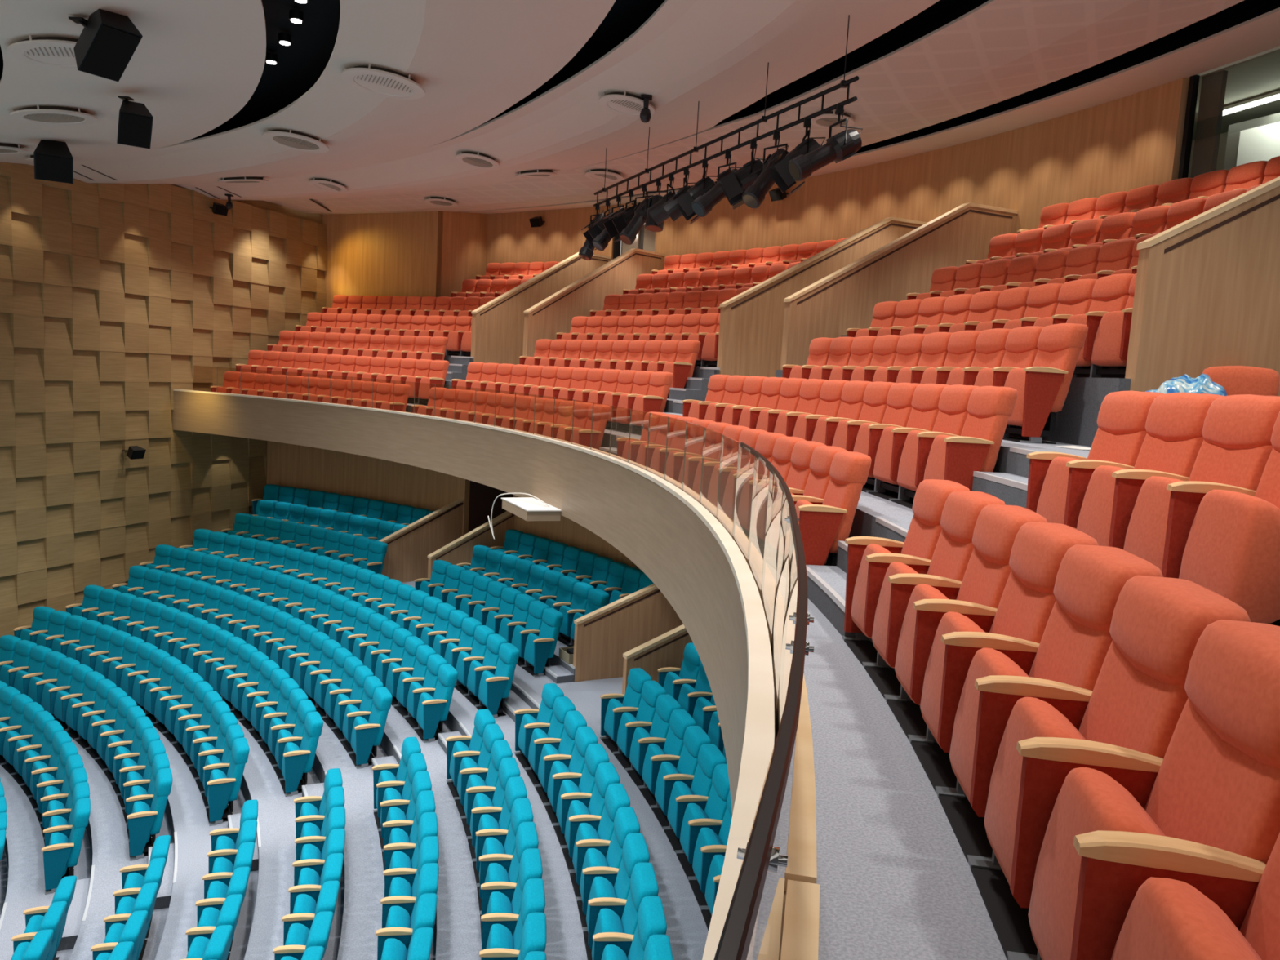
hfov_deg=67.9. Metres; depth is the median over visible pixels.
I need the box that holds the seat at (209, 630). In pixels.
[180,623,222,671]
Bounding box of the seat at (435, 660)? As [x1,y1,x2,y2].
[402,653,447,728]
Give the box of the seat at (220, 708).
[185,701,231,779]
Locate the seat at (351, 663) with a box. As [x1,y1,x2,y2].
[320,656,363,728]
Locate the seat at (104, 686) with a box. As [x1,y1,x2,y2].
[71,679,116,749]
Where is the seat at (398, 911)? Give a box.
[380,862,439,928]
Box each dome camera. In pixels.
[224,194,233,209]
[640,94,652,122]
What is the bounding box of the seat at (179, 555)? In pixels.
[155,547,191,573]
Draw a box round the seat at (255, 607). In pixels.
[227,600,267,638]
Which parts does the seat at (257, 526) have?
armrest, backrest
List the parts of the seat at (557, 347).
panel, backrest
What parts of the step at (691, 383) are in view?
trim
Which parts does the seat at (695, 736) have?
under rail, panel, armrest, backrest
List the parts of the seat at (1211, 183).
armrest, backrest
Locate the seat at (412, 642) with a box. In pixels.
[381,635,424,706]
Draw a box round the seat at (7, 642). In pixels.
[0,635,21,662]
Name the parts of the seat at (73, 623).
armrest, panel, backrest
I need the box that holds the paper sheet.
[1055,445,1090,449]
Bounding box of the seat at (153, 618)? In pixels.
[126,601,166,638]
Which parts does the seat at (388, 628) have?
armrest, panel, backrest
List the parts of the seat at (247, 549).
armrest, backrest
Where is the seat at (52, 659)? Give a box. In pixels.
[22,651,66,702]
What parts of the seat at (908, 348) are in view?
panel, armrest, backrest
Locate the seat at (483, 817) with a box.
[471,776,527,884]
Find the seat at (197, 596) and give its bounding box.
[172,580,211,613]
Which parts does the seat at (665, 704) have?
under rail, panel, armrest, backrest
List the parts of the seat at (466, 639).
panel, armrest, backrest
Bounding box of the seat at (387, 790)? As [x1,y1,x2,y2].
[376,752,426,851]
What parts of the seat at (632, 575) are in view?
panel, armrest, backrest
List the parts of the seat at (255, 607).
armrest, panel, backrest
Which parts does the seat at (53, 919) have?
panel, armrest, backrest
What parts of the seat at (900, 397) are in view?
panel, armrest, under rail, backrest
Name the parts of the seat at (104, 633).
panel, armrest, backrest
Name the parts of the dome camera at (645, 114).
mounting plate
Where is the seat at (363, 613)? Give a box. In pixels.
[335,606,375,649]
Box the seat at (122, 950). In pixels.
[107,941,133,959]
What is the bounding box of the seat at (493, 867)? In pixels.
[479,822,538,941]
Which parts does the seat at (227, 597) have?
armrest, panel, backrest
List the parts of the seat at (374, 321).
panel, backrest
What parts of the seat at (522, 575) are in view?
armrest, backrest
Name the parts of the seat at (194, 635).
armrest, panel, backrest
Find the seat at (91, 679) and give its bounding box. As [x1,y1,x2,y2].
[60,671,105,739]
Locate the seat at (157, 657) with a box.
[127,648,170,712]
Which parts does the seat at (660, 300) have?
panel, backrest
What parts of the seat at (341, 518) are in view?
backrest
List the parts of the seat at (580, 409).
panel, armrest, backrest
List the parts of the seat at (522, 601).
panel, armrest, backrest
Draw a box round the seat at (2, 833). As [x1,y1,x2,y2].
[0,829,6,860]
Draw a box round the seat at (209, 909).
[195,866,249,959]
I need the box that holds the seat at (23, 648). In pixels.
[0,640,37,686]
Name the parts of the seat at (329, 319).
panel, backrest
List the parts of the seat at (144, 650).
armrest, panel, backrest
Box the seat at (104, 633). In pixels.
[75,624,116,666]
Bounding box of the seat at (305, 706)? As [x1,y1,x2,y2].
[271,699,315,779]
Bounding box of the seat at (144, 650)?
[115,642,157,696]
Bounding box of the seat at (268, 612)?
[240,605,280,645]
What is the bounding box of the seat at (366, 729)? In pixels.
[346,686,392,768]
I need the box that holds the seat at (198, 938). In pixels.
[185,893,243,959]
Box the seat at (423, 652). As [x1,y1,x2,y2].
[391,644,435,716]
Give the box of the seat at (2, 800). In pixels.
[0,796,6,813]
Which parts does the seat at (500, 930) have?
panel, armrest, backrest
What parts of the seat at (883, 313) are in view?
panel, armrest, backrest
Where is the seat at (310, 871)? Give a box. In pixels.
[292,828,345,885]
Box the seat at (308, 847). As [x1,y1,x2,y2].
[294,806,345,861]
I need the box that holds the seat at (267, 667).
[236,659,279,730]
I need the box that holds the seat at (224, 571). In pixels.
[200,557,236,585]
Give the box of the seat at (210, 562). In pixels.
[185,554,222,581]
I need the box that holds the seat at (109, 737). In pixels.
[100,706,145,782]
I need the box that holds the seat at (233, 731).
[198,724,244,807]
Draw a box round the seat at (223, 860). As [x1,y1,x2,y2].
[207,819,257,873]
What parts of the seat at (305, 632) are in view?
armrest, panel, backrest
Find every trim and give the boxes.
[0,902,7,929]
[81,865,94,922]
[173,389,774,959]
[173,831,177,883]
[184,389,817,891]
[257,817,261,848]
[393,745,401,759]
[451,355,474,358]
[458,721,471,736]
[511,681,540,708]
[560,658,575,669]
[615,435,639,439]
[700,366,719,369]
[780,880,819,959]
[875,516,907,537]
[1009,447,1036,454]
[1151,76,1190,185]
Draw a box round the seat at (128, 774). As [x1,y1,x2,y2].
[119,739,165,822]
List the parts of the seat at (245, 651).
armrest, panel, under rail, backrest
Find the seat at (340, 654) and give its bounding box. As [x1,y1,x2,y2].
[310,647,352,716]
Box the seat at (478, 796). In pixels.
[466,757,519,860]
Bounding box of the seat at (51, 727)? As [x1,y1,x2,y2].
[17,720,63,796]
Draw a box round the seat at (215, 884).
[202,841,254,951]
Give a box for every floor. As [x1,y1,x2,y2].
[0,764,92,959]
[0,848,8,915]
[69,737,173,959]
[111,586,481,959]
[153,725,258,959]
[236,719,344,959]
[294,327,1124,377]
[311,720,435,959]
[402,581,622,702]
[404,403,913,565]
[407,379,1091,477]
[443,687,587,959]
[444,355,1131,446]
[510,664,708,959]
[549,640,574,681]
[775,580,1006,959]
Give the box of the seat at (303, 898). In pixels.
[288,853,343,914]
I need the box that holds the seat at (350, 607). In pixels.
[323,600,363,640]
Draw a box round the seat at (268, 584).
[244,569,281,599]
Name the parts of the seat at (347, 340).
panel, backrest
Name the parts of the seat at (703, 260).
backrest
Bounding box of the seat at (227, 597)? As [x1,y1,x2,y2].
[200,589,239,624]
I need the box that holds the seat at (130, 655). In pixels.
[102,635,144,684]
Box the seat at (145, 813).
[125,768,173,861]
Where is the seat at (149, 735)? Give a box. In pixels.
[114,727,159,808]
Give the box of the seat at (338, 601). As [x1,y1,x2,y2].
[311,594,350,632]
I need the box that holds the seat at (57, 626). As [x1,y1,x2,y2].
[29,610,71,646]
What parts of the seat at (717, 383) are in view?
panel, armrest, backrest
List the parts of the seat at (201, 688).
under rail, armrest, panel, backrest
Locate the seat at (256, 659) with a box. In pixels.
[226,651,269,719]
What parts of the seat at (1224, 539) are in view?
panel, armrest, backrest, under rail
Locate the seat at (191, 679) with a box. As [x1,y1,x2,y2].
[160,672,203,743]
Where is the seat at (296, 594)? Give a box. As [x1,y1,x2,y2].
[271,578,309,612]
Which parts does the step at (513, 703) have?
trim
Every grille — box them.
[0,148,17,152]
[23,113,84,123]
[24,46,76,65]
[35,153,71,183]
[80,24,141,80]
[118,112,151,148]
[131,449,146,459]
[214,204,227,215]
[226,182,253,182]
[272,136,319,150]
[315,182,342,191]
[354,74,413,95]
[430,200,448,205]
[462,156,493,167]
[521,174,551,177]
[529,218,540,226]
[591,173,617,180]
[607,99,643,114]
[768,189,782,201]
[816,117,845,126]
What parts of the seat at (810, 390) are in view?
panel, armrest, backrest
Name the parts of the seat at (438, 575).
panel, armrest, backrest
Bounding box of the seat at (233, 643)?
[204,636,246,697]
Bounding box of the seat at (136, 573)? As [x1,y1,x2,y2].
[111,565,149,593]
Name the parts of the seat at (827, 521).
armrest, panel, under rail, panel, armrest, backrest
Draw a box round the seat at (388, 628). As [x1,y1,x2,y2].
[359,620,400,670]
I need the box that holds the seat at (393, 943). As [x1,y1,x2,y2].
[375,893,437,959]
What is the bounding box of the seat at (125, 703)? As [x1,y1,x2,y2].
[91,696,137,770]
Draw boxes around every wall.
[0,161,327,636]
[266,440,470,536]
[322,210,443,307]
[426,480,515,578]
[435,211,488,297]
[471,252,610,364]
[485,204,612,271]
[513,494,640,569]
[522,248,664,356]
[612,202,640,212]
[654,84,1163,270]
[716,217,928,377]
[745,559,786,959]
[780,202,1017,369]
[1124,176,1279,395]
[1187,132,1227,177]
[1195,45,1279,77]
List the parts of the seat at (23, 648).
armrest, backrest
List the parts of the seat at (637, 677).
under rail, panel, armrest, backrest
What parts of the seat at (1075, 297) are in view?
panel, armrest, backrest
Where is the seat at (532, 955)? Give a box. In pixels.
[524,951,546,959]
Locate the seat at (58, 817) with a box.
[42,782,89,868]
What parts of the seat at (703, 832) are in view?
under rail, panel, armrest, backrest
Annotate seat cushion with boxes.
[0,664,14,686]
[0,721,9,755]
[3,730,21,763]
[10,942,30,959]
[13,670,29,693]
[13,739,31,773]
[19,628,35,640]
[22,750,40,782]
[23,915,44,933]
[27,676,44,702]
[30,760,48,795]
[35,633,50,646]
[35,773,55,805]
[40,683,57,714]
[41,786,61,817]
[46,800,66,811]
[48,815,68,827]
[48,832,69,875]
[51,638,66,653]
[53,690,71,721]
[66,643,81,659]
[66,697,82,730]
[71,606,85,616]
[76,706,93,738]
[80,648,96,666]
[87,610,101,621]
[87,715,103,748]
[93,654,109,675]
[95,952,111,959]
[96,724,114,758]
[102,614,116,626]
[103,923,124,942]
[105,734,123,768]
[107,660,122,684]
[112,746,130,780]
[115,896,135,915]
[117,619,131,632]
[118,586,130,593]
[118,758,137,791]
[120,667,136,696]
[123,872,144,888]
[124,771,143,803]
[129,785,147,796]
[131,800,151,843]
[132,624,146,638]
[132,674,148,706]
[133,589,146,597]
[143,682,159,715]
[146,564,157,568]
[146,629,159,645]
[149,593,161,602]
[154,690,170,722]
[160,635,173,653]
[161,567,173,573]
[164,597,176,607]
[164,699,180,733]
[173,640,187,661]
[173,709,191,742]
[177,570,189,577]
[178,602,191,613]
[182,719,199,752]
[185,647,199,671]
[186,546,196,551]
[186,936,209,958]
[190,730,208,764]
[191,573,204,581]
[192,606,206,618]
[196,742,215,777]
[197,654,213,681]
[197,906,220,927]
[201,550,211,554]
[202,755,222,790]
[206,577,219,585]
[206,611,219,624]
[206,880,228,898]
[207,768,228,808]
[208,661,224,693]
[212,857,233,873]
[214,835,235,850]
[215,386,226,392]
[216,553,226,558]
[220,617,233,631]
[220,669,236,702]
[221,582,234,590]
[226,530,237,534]
[231,387,241,394]
[231,556,242,561]
[231,677,246,710]
[233,622,246,638]
[235,586,248,595]
[240,364,251,372]
[240,686,257,720]
[242,533,253,537]
[245,628,260,645]
[246,389,257,395]
[246,560,257,565]
[249,590,262,599]
[250,696,267,729]
[255,365,266,373]
[255,499,261,515]
[257,536,267,541]
[257,635,272,654]
[259,706,276,740]
[261,563,271,569]
[262,391,272,396]
[263,595,276,605]
[267,717,284,752]
[270,641,284,664]
[271,344,282,351]
[271,366,282,374]
[271,538,283,544]
[275,567,286,573]
[275,728,293,764]
[277,391,287,398]
[277,600,289,612]
[280,955,297,959]
[281,648,297,674]
[281,742,302,779]
[284,923,310,945]
[286,345,297,352]
[286,368,297,375]
[286,542,298,547]
[289,571,300,578]
[290,605,303,618]
[292,393,302,399]
[293,657,307,688]
[293,893,316,913]
[297,867,319,885]
[299,803,319,816]
[299,844,321,860]
[300,325,311,332]
[300,822,320,837]
[301,368,312,377]
[301,545,312,551]
[302,346,312,353]
[303,575,315,583]
[303,611,316,625]
[303,665,319,698]
[308,394,317,401]
[314,674,329,707]
[315,326,325,332]
[315,548,326,555]
[315,617,329,632]
[316,346,328,354]
[316,369,327,377]
[317,580,328,589]
[322,395,332,403]
[324,683,340,718]
[326,307,337,313]
[328,623,342,640]
[329,327,340,333]
[329,552,342,559]
[330,585,342,594]
[331,370,342,379]
[332,347,342,355]
[333,693,350,728]
[337,397,346,404]
[340,630,354,649]
[341,308,351,313]
[342,704,359,740]
[344,327,355,333]
[344,555,355,564]
[344,590,356,600]
[346,348,357,355]
[346,372,356,380]
[351,399,361,406]
[351,637,366,659]
[351,716,373,754]
[355,308,366,314]
[357,595,369,606]
[358,560,369,568]
[360,328,370,333]
[360,373,371,381]
[361,349,372,356]
[363,644,378,670]
[365,400,376,408]
[370,309,381,314]
[370,600,382,613]
[373,328,385,334]
[374,653,391,686]
[375,373,386,382]
[375,769,396,807]
[376,350,386,357]
[380,401,390,409]
[380,787,402,825]
[380,937,407,959]
[382,606,396,620]
[385,309,395,315]
[385,662,401,697]
[385,906,410,928]
[386,806,406,822]
[387,876,412,897]
[388,827,409,844]
[389,328,399,335]
[389,851,412,868]
[390,374,400,383]
[391,351,401,358]
[395,613,409,627]
[395,671,413,707]
[400,309,409,315]
[404,329,413,335]
[404,376,417,398]
[405,351,416,359]
[406,681,423,719]
[408,619,421,636]
[413,310,424,315]
[416,692,438,729]
[417,329,428,336]
[417,377,430,399]
[417,405,426,414]
[419,580,431,593]
[420,351,431,359]
[420,626,434,644]
[428,310,439,315]
[431,407,440,416]
[432,586,446,599]
[432,634,447,654]
[433,330,443,336]
[443,310,453,315]
[444,642,458,665]
[445,409,454,418]
[445,591,459,607]
[446,330,460,351]
[448,741,470,782]
[455,292,466,297]
[455,651,471,685]
[456,379,466,390]
[457,311,468,316]
[457,756,478,798]
[459,411,469,421]
[459,597,473,614]
[460,331,471,351]
[462,564,473,569]
[463,774,485,817]
[466,660,483,695]
[469,793,493,835]
[470,292,479,297]
[470,381,480,391]
[472,604,487,622]
[473,413,482,422]
[475,813,499,859]
[476,569,487,575]
[478,670,495,706]
[479,837,505,880]
[480,275,490,279]
[484,292,494,297]
[484,382,494,392]
[484,862,509,883]
[485,610,500,631]
[485,891,512,914]
[485,924,513,949]
[487,414,497,425]
[490,575,501,581]
[494,275,504,279]
[498,617,513,643]
[499,383,509,394]
[501,417,511,428]
[503,580,515,587]
[508,275,518,279]
[510,552,520,556]
[511,625,527,657]
[514,384,524,395]
[515,419,525,431]
[517,586,529,594]
[517,714,537,754]
[523,275,533,278]
[524,356,534,365]
[524,557,535,561]
[524,633,540,666]
[528,386,538,397]
[528,421,538,434]
[528,728,549,769]
[531,591,543,600]
[537,743,559,787]
[538,357,549,366]
[538,561,549,566]
[542,386,553,399]
[542,423,552,436]
[545,598,558,608]
[546,760,570,807]
[552,567,564,572]
[554,358,564,367]
[555,426,566,439]
[555,779,580,826]
[557,388,568,400]
[559,605,573,636]
[561,333,571,340]
[564,800,590,849]
[567,572,578,577]
[568,358,579,368]
[569,428,581,444]
[570,612,584,639]
[572,389,582,402]
[572,822,599,875]
[576,333,586,340]
[579,848,608,902]
[582,577,593,584]
[584,359,595,368]
[586,876,616,932]
[587,391,598,404]
[591,333,602,340]
[591,908,623,959]
[595,310,605,316]
[595,583,609,591]
[599,360,609,369]
[600,944,627,959]
[602,392,616,422]
[604,698,624,740]
[607,333,617,340]
[608,590,625,604]
[610,310,621,316]
[614,360,626,370]
[615,393,630,424]
[616,711,638,755]
[622,333,633,341]
[622,440,634,460]
[626,310,636,315]
[627,289,638,294]
[629,727,652,773]
[631,360,641,371]
[631,395,643,426]
[635,443,650,466]
[638,333,649,341]
[641,309,652,315]
[641,743,665,791]
[644,288,653,293]
[646,361,657,372]
[649,446,663,471]
[654,333,665,341]
[654,761,679,811]
[657,270,667,273]
[657,309,668,315]
[659,288,670,293]
[662,362,674,387]
[663,450,679,478]
[663,671,682,696]
[666,781,693,832]
[671,333,682,340]
[672,268,683,272]
[673,308,684,314]
[675,287,685,292]
[677,684,697,711]
[678,454,695,486]
[680,803,708,858]
[687,333,701,360]
[688,267,699,271]
[688,400,699,418]
[690,307,701,314]
[691,286,702,291]
[692,459,711,495]
[692,697,713,728]
[692,827,722,886]
[701,333,717,360]
[704,266,715,270]
[704,403,717,421]
[704,854,724,915]
[706,306,718,313]
[706,464,725,506]
[707,285,719,289]
[707,711,719,746]
[720,265,732,269]
[720,404,734,424]
[721,470,737,521]
[722,746,726,764]
[724,284,735,288]
[737,264,748,267]
[737,407,751,427]
[741,283,753,288]
[743,476,753,530]
[754,262,765,266]
[755,408,769,431]
[771,261,782,265]
[773,411,787,435]
[788,259,800,264]
[788,499,829,564]
[789,365,802,377]
[792,413,808,439]
[808,365,822,379]
[812,417,829,444]
[828,366,843,380]
[831,419,849,449]
[849,366,864,381]
[850,543,892,638]
[853,422,874,477]
[854,328,868,337]
[871,561,918,668]
[872,367,887,382]
[873,426,897,484]
[876,327,891,336]
[894,583,948,705]
[895,367,911,382]
[897,430,923,491]
[899,326,914,335]
[915,292,930,299]
[920,367,937,384]
[920,611,985,748]
[923,324,938,333]
[923,435,952,479]
[939,290,955,297]
[946,368,964,385]
[948,323,964,333]
[949,647,1028,801]
[964,287,980,294]
[973,368,993,386]
[974,321,992,330]
[975,258,990,263]
[984,697,1086,884]
[990,284,1006,291]
[1000,255,1016,259]
[1003,319,1022,328]
[1004,368,1026,426]
[1017,281,1035,288]
[1027,251,1044,255]
[1027,767,1164,959]
[1033,316,1053,326]
[1035,456,1077,524]
[1046,277,1065,284]
[1056,247,1072,250]
[1066,313,1091,366]
[1076,465,1126,546]
[1077,273,1097,279]
[1086,242,1102,245]
[1090,310,1126,366]
[1111,268,1132,275]
[1111,876,1262,959]
[1119,236,1135,239]
[1123,475,1184,572]
[1178,489,1279,623]
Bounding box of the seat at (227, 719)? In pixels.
[192,712,237,792]
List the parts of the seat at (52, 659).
armrest, panel, backrest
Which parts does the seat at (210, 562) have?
armrest, backrest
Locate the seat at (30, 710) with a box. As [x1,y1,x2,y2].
[0,702,44,774]
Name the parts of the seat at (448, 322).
panel, backrest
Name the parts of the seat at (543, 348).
panel, backrest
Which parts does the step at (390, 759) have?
trim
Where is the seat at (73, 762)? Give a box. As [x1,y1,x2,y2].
[36,754,84,839]
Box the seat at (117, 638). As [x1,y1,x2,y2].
[88,630,131,675]
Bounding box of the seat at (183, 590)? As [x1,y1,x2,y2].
[157,576,195,607]
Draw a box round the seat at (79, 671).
[48,663,93,729]
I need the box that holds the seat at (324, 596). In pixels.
[297,588,336,625]
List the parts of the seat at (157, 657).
panel, armrest, under rail, backrest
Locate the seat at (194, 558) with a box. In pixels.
[170,551,206,577]
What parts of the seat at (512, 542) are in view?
armrest, backrest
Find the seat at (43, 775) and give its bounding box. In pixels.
[31,742,78,823]
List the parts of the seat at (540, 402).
panel, armrest, backrest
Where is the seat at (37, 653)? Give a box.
[7,644,52,693]
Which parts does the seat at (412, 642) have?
panel, armrest, under rail, backrest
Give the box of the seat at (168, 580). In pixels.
[142,572,181,602]
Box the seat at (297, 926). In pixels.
[281,880,339,945]
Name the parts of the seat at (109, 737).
under rail, panel, armrest, backrest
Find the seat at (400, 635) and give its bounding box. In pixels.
[370,627,413,686]
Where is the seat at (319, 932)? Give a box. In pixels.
[272,911,333,959]
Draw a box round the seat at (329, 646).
[299,639,342,706]
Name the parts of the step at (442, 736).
trim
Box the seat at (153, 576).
[127,568,165,597]
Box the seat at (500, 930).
[480,878,545,950]
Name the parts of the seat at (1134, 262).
panel, armrest, backrest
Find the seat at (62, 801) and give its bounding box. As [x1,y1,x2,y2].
[40,767,87,844]
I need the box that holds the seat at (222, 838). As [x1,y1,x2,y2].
[209,799,257,851]
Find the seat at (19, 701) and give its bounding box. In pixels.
[0,693,32,764]
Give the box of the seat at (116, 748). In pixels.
[107,716,153,794]
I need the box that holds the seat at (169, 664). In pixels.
[138,656,182,722]
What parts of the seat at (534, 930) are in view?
panel, armrest, backrest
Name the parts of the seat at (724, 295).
panel, backrest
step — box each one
[57,877,90,951]
[148,843,174,910]
[227,813,258,871]
[302,782,324,796]
[371,755,398,766]
[438,731,462,754]
[445,371,462,380]
[447,363,467,380]
[502,689,531,722]
[543,665,573,683]
[599,447,617,455]
[662,412,682,416]
[668,387,701,400]
[684,377,709,401]
[805,564,855,636]
[836,540,848,573]
[972,471,1027,507]
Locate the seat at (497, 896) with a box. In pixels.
[480,848,542,942]
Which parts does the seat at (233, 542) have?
armrest, backrest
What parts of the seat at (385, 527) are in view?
backrest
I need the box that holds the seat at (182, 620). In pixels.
[154,612,195,653]
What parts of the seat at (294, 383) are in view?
panel, backrest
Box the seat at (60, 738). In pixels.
[24,730,71,808]
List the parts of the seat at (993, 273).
panel, armrest, backrest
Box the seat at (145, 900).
[103,882,158,959]
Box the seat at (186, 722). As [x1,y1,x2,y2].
[177,690,222,765]
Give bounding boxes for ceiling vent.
[0,142,27,154]
[6,35,78,69]
[9,105,97,124]
[25,155,74,162]
[217,176,268,183]
[262,128,328,153]
[309,177,347,192]
[341,63,425,99]
[424,195,457,206]
[456,151,499,169]
[515,168,556,177]
[585,168,623,182]
[599,90,654,117]
[810,110,854,128]
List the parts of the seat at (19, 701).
under rail, panel, armrest, backrest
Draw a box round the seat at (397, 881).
[382,835,439,897]
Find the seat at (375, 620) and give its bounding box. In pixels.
[347,613,388,659]
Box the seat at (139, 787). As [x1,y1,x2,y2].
[123,753,169,840]
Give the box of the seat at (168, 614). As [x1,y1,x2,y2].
[140,606,181,645]
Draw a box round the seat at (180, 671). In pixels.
[149,663,193,733]
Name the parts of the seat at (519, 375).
panel, armrest, backrest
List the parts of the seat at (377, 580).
armrest, panel, backrest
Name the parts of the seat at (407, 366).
panel, backrest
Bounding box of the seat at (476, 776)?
[459,739,512,836]
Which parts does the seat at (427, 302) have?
panel, backrest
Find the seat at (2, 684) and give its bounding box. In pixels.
[0,680,7,689]
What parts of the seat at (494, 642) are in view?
under rail, panel, armrest, backrest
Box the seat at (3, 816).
[0,812,7,830]
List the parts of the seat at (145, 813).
armrest, panel, panel, armrest, under rail, backrest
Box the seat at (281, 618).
[253,611,293,654]
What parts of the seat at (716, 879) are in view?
panel, armrest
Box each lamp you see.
[578,204,604,260]
[581,200,611,249]
[592,195,629,251]
[602,190,636,241]
[619,184,653,244]
[644,178,668,231]
[648,173,680,225]
[662,167,695,221]
[672,160,716,224]
[691,150,740,217]
[716,139,763,209]
[742,129,788,208]
[766,117,825,196]
[788,103,862,181]
[1222,90,1279,115]
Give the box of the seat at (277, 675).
[246,668,289,742]
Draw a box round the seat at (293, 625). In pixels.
[265,617,306,664]
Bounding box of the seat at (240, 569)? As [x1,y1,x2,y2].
[215,561,252,590]
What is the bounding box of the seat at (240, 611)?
[214,594,253,631]
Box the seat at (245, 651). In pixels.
[215,644,257,709]
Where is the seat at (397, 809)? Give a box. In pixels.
[380,770,431,871]
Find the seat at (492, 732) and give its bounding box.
[453,724,504,817]
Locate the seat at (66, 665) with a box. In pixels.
[35,657,79,719]
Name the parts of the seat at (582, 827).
under rail, panel, armrest, backrest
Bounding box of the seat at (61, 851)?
[41,797,90,894]
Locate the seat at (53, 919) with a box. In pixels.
[10,901,66,959]
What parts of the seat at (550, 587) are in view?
armrest, panel, backrest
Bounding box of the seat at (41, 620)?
[13,606,54,640]
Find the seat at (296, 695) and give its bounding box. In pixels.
[262,688,307,765]
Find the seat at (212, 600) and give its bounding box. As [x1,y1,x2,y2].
[186,585,226,618]
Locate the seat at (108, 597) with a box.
[80,588,120,621]
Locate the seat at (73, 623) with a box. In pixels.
[44,614,87,653]
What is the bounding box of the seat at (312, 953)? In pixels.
[301,946,324,959]
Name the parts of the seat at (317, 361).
panel, backrest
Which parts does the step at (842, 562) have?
trim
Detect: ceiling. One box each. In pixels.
[0,0,1279,202]
[27,0,615,183]
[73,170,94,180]
[168,0,939,200]
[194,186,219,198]
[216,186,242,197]
[265,0,1244,213]
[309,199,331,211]
[460,7,1279,213]
[1192,50,1279,139]
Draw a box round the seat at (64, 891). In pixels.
[22,875,76,959]
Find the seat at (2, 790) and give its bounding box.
[0,782,4,796]
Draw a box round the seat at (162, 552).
[138,544,174,568]
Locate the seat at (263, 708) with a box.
[254,678,299,753]
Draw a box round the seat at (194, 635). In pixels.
[167,617,208,661]
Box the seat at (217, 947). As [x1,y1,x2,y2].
[180,924,232,959]
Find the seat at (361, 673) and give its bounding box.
[328,665,373,740]
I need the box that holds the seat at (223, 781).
[203,737,249,826]
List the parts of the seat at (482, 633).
under rail, armrest, panel, backrest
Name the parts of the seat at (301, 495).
backrest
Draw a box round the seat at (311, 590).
[284,583,323,618]
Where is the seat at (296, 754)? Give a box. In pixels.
[277,711,323,796]
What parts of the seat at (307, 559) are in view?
armrest, backrest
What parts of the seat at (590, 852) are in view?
under rail, panel, armrest, backrest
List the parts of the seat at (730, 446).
panel, armrest, backrest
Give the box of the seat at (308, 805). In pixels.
[293,768,342,849]
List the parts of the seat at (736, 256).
backrest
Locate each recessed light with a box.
[265,52,277,64]
[278,32,291,45]
[288,8,303,23]
[294,0,308,3]
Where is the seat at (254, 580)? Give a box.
[229,565,266,595]
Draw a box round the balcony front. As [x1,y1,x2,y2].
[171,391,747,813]
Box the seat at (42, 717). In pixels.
[7,711,54,785]
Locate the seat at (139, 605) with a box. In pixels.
[111,597,151,632]
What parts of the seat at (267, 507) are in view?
backrest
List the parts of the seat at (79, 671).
armrest, panel, under rail, backrest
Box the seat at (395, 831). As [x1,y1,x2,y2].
[382,790,435,860]
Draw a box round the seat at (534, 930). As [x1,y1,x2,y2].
[479,912,546,959]
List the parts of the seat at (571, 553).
armrest, backrest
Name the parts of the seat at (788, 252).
backrest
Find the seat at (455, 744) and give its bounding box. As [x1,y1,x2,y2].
[445,709,495,798]
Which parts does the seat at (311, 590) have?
panel, armrest, backrest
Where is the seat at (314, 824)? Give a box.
[294,786,344,838]
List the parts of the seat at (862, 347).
panel, armrest, backrest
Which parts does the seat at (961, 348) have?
panel, armrest, backrest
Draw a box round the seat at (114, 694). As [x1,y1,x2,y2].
[82,687,127,759]
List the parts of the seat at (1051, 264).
panel, armrest, backrest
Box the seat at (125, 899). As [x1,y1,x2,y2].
[112,857,165,959]
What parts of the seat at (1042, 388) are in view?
panel, armrest, under rail, panel, armrest, backrest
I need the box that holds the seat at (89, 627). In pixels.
[60,619,102,659]
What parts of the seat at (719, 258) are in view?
backrest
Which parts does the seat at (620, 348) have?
panel, backrest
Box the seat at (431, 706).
[412,663,457,742]
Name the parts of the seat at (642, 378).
panel, armrest, under rail, backrest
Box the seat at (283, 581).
[257,573,295,605]
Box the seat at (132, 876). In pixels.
[120,835,170,937]
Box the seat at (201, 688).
[168,680,213,754]
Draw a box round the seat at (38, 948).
[22,928,53,959]
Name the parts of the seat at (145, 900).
panel, armrest, backrest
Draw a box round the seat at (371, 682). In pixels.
[337,675,383,752]
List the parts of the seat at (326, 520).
backrest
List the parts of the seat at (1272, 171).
backrest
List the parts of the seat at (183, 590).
panel, armrest, backrest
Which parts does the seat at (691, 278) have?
backrest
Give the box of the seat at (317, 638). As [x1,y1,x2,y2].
[288,631,330,691]
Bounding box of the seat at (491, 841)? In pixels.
[475,797,533,911]
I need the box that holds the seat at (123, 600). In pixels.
[96,592,137,626]
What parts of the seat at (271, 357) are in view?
panel, backrest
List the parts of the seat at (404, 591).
armrest, panel, backrest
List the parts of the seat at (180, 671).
under rail, armrest, panel, backrest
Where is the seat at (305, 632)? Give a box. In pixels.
[276,624,318,674]
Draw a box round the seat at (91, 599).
[65,585,105,616]
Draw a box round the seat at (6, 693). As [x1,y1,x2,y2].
[0,686,21,717]
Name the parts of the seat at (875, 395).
panel, armrest, backrest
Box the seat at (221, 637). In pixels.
[192,629,234,681]
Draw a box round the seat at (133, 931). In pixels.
[90,910,147,959]
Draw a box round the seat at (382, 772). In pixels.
[372,736,421,828]

